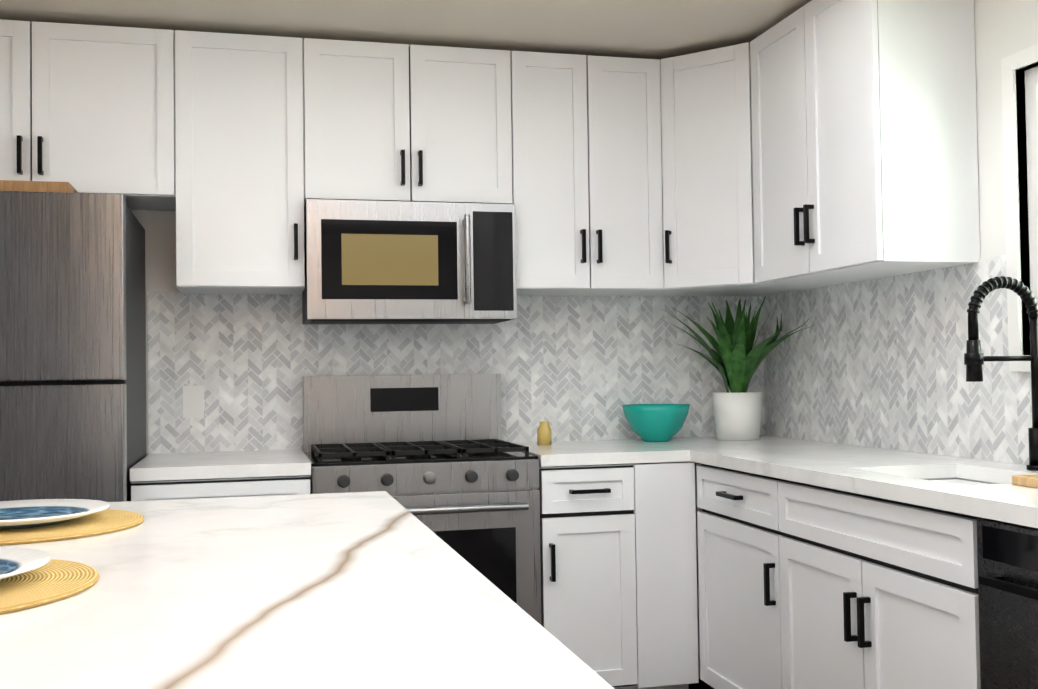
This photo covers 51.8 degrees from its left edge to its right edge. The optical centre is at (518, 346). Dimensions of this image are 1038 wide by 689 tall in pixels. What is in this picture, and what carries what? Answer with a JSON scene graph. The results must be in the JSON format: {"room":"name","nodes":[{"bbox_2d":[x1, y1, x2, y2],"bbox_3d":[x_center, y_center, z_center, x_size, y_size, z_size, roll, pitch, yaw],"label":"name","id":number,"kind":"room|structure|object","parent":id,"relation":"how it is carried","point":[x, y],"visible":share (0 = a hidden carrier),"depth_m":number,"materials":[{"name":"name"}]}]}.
{"room":"kitchen","nodes":[
{"label":"kitchen","id":0,"kind":"room"},
{"bbox_2d":[0,0,811,59],"bbox_3d":[-0.211,-1.222,2.633,3.625,0.100,8.740,0,-1,-14],"label":"ceiling","id":1,"kind":"structure","parent":0,"point":[653,29],"depth_m":3.73,"materials":[{"name":"beige paint"}]},
{"bbox_2d":[131,210,687,455],"bbox_3d":[-0.567,0.094,4.249,3.315,2.440,0.120,0,-1,-14],"label":"wall","id":2,"kind":"structure","parent":0,"point":[159,226],"depth_m":4.00,"materials":[{"name":"white paint"}]},
{"bbox_2d":[0,19,179,209],"bbox_3d":[-1.681,-0.804,3.754,0.920,0.580,0.346,0,-1,-14],"label":"upper cabinet","id":3,"kind":"object","parent":2,"relation":"attached to","point":[92,108],"depth_m":3.64,"materials":[{"name":"white wood"}]},
{"bbox_2d":[152,30,323,294],"bbox_3d":[-1.019,-0.651,3.914,0.555,0.896,0.346,0,-1,-14],"label":"upper cabinet","id":4,"kind":"object","parent":2,"relation":"attached to","point":[234,151],"depth_m":3.76,"materials":[{"name":"white wood"}]},
{"bbox_2d":[324,39,515,206],"bbox_3d":[-0.438,-0.813,4.063,0.763,0.580,0.346,0,-1,-14],"label":"upper cabinet","id":5,"kind":"object","parent":2,"relation":"attached to","point":[403,122],"depth_m":3.90,"materials":[{"name":"white wood"}]},
{"bbox_2d":[302,199,516,323],"bbox_3d":[-0.418,-0.303,3.999,0.755,0.426,0.453,0,-1,-14],"label":"microwave","id":6,"kind":"object","parent":5,"relation":"attached to","point":[386,262],"visible":0.98,"depth_m":3.83,"materials":[{"name":"grey metal"}]},
{"bbox_2d":[147,291,762,453],"bbox_3d":[-0.176,0.087,4.280,2.490,0.605,0.008,0,-1,-14],"label":"tile backsplash","id":7,"kind":"structure","parent":2,"relation":"attached to","point":[572,363],"depth_m":4.26,"materials":[{"name":"tile"}]},
{"bbox_2d":[183,386,203,417],"bbox_3d":[-1.222,0.207,4.008,0.075,0.120,0.008,0,-1,-14],"label":"electrical outlet plate","id":8,"kind":"object","parent":7,"relation":"attached to","point":[193,401],"visible":1,"depth_m":4.01,"materials":[{"name":"white plastic"}]},
{"bbox_2d":[515,51,663,295],"bbox_3d":[0.195,-0.660,4.216,0.654,0.896,0.346,0,-1,-14],"label":"upper cabinet","id":9,"kind":"object","parent":2,"relation":"attached to","point":[588,209],"depth_m":4.06,"materials":[{"name":"white wood"}]},
{"bbox_2d":[688,679,713,688],"bbox_3d":[-2.116,1.332,2.086,7.625,0.100,8.740,0,-1,-14],"label":"floor","id":10,"kind":"structure","parent":0,"point":[701,684],"depth_m":4.07,"materials":[{"name":"brown wood"}]},
{"bbox_2d":[0,191,145,501],"bbox_3d":[-1.646,0.427,3.470,0.760,1.765,0.812,0,-1,-14],"label":"fridge","id":11,"kind":"object","parent":10,"relation":"on","point":[72,354],"visible":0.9,"depth_m":3.21,"materials":[{"name":"grey metal"}]},
{"bbox_2d":[0,180,78,192],"bbox_3d":[-1.629,-0.482,3.414,0.400,0.048,0.300,0,-1,-14],"label":"tray","id":12,"kind":"object","parent":11,"relation":"on","point":[31,186],"visible":0.27,"depth_m":3.29,"materials":[{"name":"brown wood"}]},
{"bbox_2d":[130,471,310,500],"bbox_3d":[-1.018,0.870,3.706,0.555,0.875,0.666,0,-1,-14],"label":"base cabinet","id":13,"kind":"object","parent":10,"relation":"on","point":[294,482],"depth_m":3.39,"materials":[{"name":"white wood"}]},
{"bbox_2d":[130,449,310,478],"bbox_3d":[-1.023,0.407,3.712,0.555,0.040,0.666,0,-1,-14],"label":"countertop","id":14,"kind":"structure","parent":13,"relation":"on","point":[160,465],"depth_m":3.46,"materials":[{"name":"white stone"}]},
{"bbox_2d":[0,491,613,688],"bbox_3d":[-0.527,0.784,1.451,1.010,0.920,2.070,0,-1,-14],"label":"kitchen island","id":15,"kind":"object","parent":10,"relation":"on","point":[370,590],"visible":0.98,"depth_m":1.27,"materials":[{"name":"stone"}]},
{"bbox_2d":[0,546,99,613],"bbox_3d":[-0.799,0.308,1.412,0.456,0.035,0.456,0,-1,-14],"label":"place setting","id":16,"kind":"object","parent":15,"relation":"on","point":[30,577],"visible":0.98,"depth_m":1.44,"materials":[{"name":"wicker"}]},
{"bbox_2d":[0,499,143,544],"bbox_3d":[-0.951,0.326,2.023,0.456,0.035,0.456,0,-1,-14],"label":"place setting","id":17,"kind":"object","parent":15,"relation":"on","point":[32,521],"visible":1,"depth_m":2.01,"materials":[{"name":"wicker"}]},
{"bbox_2d":[303,373,540,624],"bbox_3d":[-0.365,0.701,3.825,0.763,1.200,0.726,0,-1,-14],"label":"range","id":18,"kind":"object","parent":10,"relation":"on","point":[437,455],"visible":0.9,"depth_m":3.62,"materials":[{"name":"silver metal"}]},
{"bbox_2d":[538,459,641,688],"bbox_3d":[0.165,0.860,4.001,0.340,0.875,0.666,0,-1,-14],"label":"base cabinet","id":19,"kind":"object","parent":10,"relation":"on","point":[618,556],"depth_m":3.69,"materials":[{"name":"white wood"}]},
{"bbox_2d":[515,439,689,462],"bbox_3d":[0.260,0.397,4.031,0.547,0.040,0.666,0,-1,-14],"label":"countertop","id":20,"kind":"structure","parent":19,"relation":"on","point":[591,451],"depth_m":3.77,"materials":[{"name":"white stone"}]},
{"bbox_2d":[537,421,551,444],"bbox_3d":[0.099,0.337,4.160,0.055,0.090,0.056,0,-1,-14],"label":"jar","id":21,"kind":"object","parent":20,"relation":"on","point":[544,436],"visible":1,"depth_m":4.14,"materials":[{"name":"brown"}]},
{"bbox_2d":[642,459,698,688],"bbox_3d":[0.411,0.858,4.062,0.284,0.875,0.666,0,-1,-14],"label":"base cabinet","id":22,"kind":"object","parent":10,"relation":"on","point":[669,558],"depth_m":3.75,"materials":[{"name":"white wood"}]},
{"bbox_2d":[695,463,766,688],"bbox_3d":[1.010,0.837,3.521,0.612,0.875,0.664,0,-1,-14],"label":"base cabinet","id":23,"kind":"object","parent":10,"relation":"on","point":[729,504],"depth_m":3.53,"materials":[{"name":"white wood"}]},
{"bbox_2d":[763,475,1006,688],"bbox_3d":[1.177,0.818,2.849,0.612,0.875,0.954,0,-1,-14],"label":"base cabinet","id":24,"kind":"object","parent":10,"relation":"on","point":[824,565],"depth_m":2.74,"materials":[{"name":"white wood"}]},
{"bbox_2d":[627,435,1037,527],"bbox_3d":[1.151,0.356,2.884,0.626,0.040,3.326,0,-1,-14],"label":"countertop","id":25,"kind":"structure","parent":24,"relation":"on","point":[876,473],"depth_m":3.05,"materials":[{"name":"white stone"}]},
{"bbox_2d":[622,404,689,441],"bbox_3d":[0.549,0.305,4.273,0.270,0.145,0.270,0,-1,-14],"label":"bowl","id":26,"kind":"object","parent":25,"relation":"on","point":[656,422],"visible":1,"depth_m":4.18,"materials":[{"name":"teal ceramic"}]},
{"bbox_2d":[662,296,814,440],"bbox_3d":[0.842,0.085,4.208,0.512,0.574,0.561,0,-1,-14],"label":"plant","id":27,"kind":"object","parent":25,"relation":"on","point":[735,360],"visible":1,"depth_m":4.24,"materials":[{"name":"green plant"}]},
{"bbox_2d":[964,276,1037,470],"bbox_3d":[1.314,0.070,2.817,0.241,0.522,0.144,0,-1,-14],"label":"faucet","id":28,"kind":"object","parent":25,"relation":"on","point":[975,358],"visible":1,"depth_m":2.86,"materials":[{"name":"black metal"}]},
{"bbox_2d":[1012,474,1037,487],"bbox_3d":[1.369,0.309,2.387,0.330,0.021,0.405,0,-1,-14],"label":"cutting board","id":29,"kind":"object","parent":25,"relation":"on","point":[1029,480],"visible":1,"depth_m":2.49,"materials":[{"name":"brown wood"}]},
{"bbox_2d":[977,518,1037,688],"bbox_3d":[1.343,0.797,2.054,0.640,0.872,0.646,0,-1,-14],"label":"dishwasher","id":30,"kind":"object","parent":10,"relation":"on","point":[1007,554],"visible":0.92,"depth_m":2.21,"materials":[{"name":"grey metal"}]},
{"bbox_2d":[785,0,1037,464],"bbox_3d":[1.823,-0.002,1.754,0.120,2.440,6.120,0,-1,-14],"label":"wall","id":31,"kind":"structure","parent":0,"point":[1004,28],"depth_m":3.16,"materials":[{"name":"white paint"}]},
{"bbox_2d":[636,42,837,295],"bbox_3d":[0.826,-0.669,4.233,0.601,0.895,0.619,0,-1,-14],"label":"upper cabinet","id":32,"kind":"object","parent":31,"relation":"attached to","point":[707,178],"visible":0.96,"depth_m":4.03,"materials":[{"name":"white wood"}]},
{"bbox_2d":[750,0,979,283],"bbox_3d":[1.105,-0.689,3.573,0.379,0.895,0.798,0,-1,-14],"label":"upper cabinet","id":33,"kind":"object","parent":31,"relation":"attached to","point":[864,143],"visible":1,"depth_m":3.24,"materials":[{"name":"white wood"}]},
{"bbox_2d":[759,255,1031,464],"bbox_3d":[1.455,0.031,2.970,0.008,0.605,3.340,0,-1,-14],"label":"tile backsplash","id":34,"kind":"structure","parent":31,"relation":"attached to","point":[877,363],"depth_m":3.62,"materials":[{"name":"tile"}]},
{"bbox_2d":[1001,44,1037,371],"bbox_3d":[1.558,-0.395,2.683,0.120,0.910,0.880,0,-1,-14],"label":"window","id":35,"kind":"structure","parent":31,"relation":"in","point":[1012,64],"depth_m":3.06,"materials":[{"name":"white plastic"}]}
]}

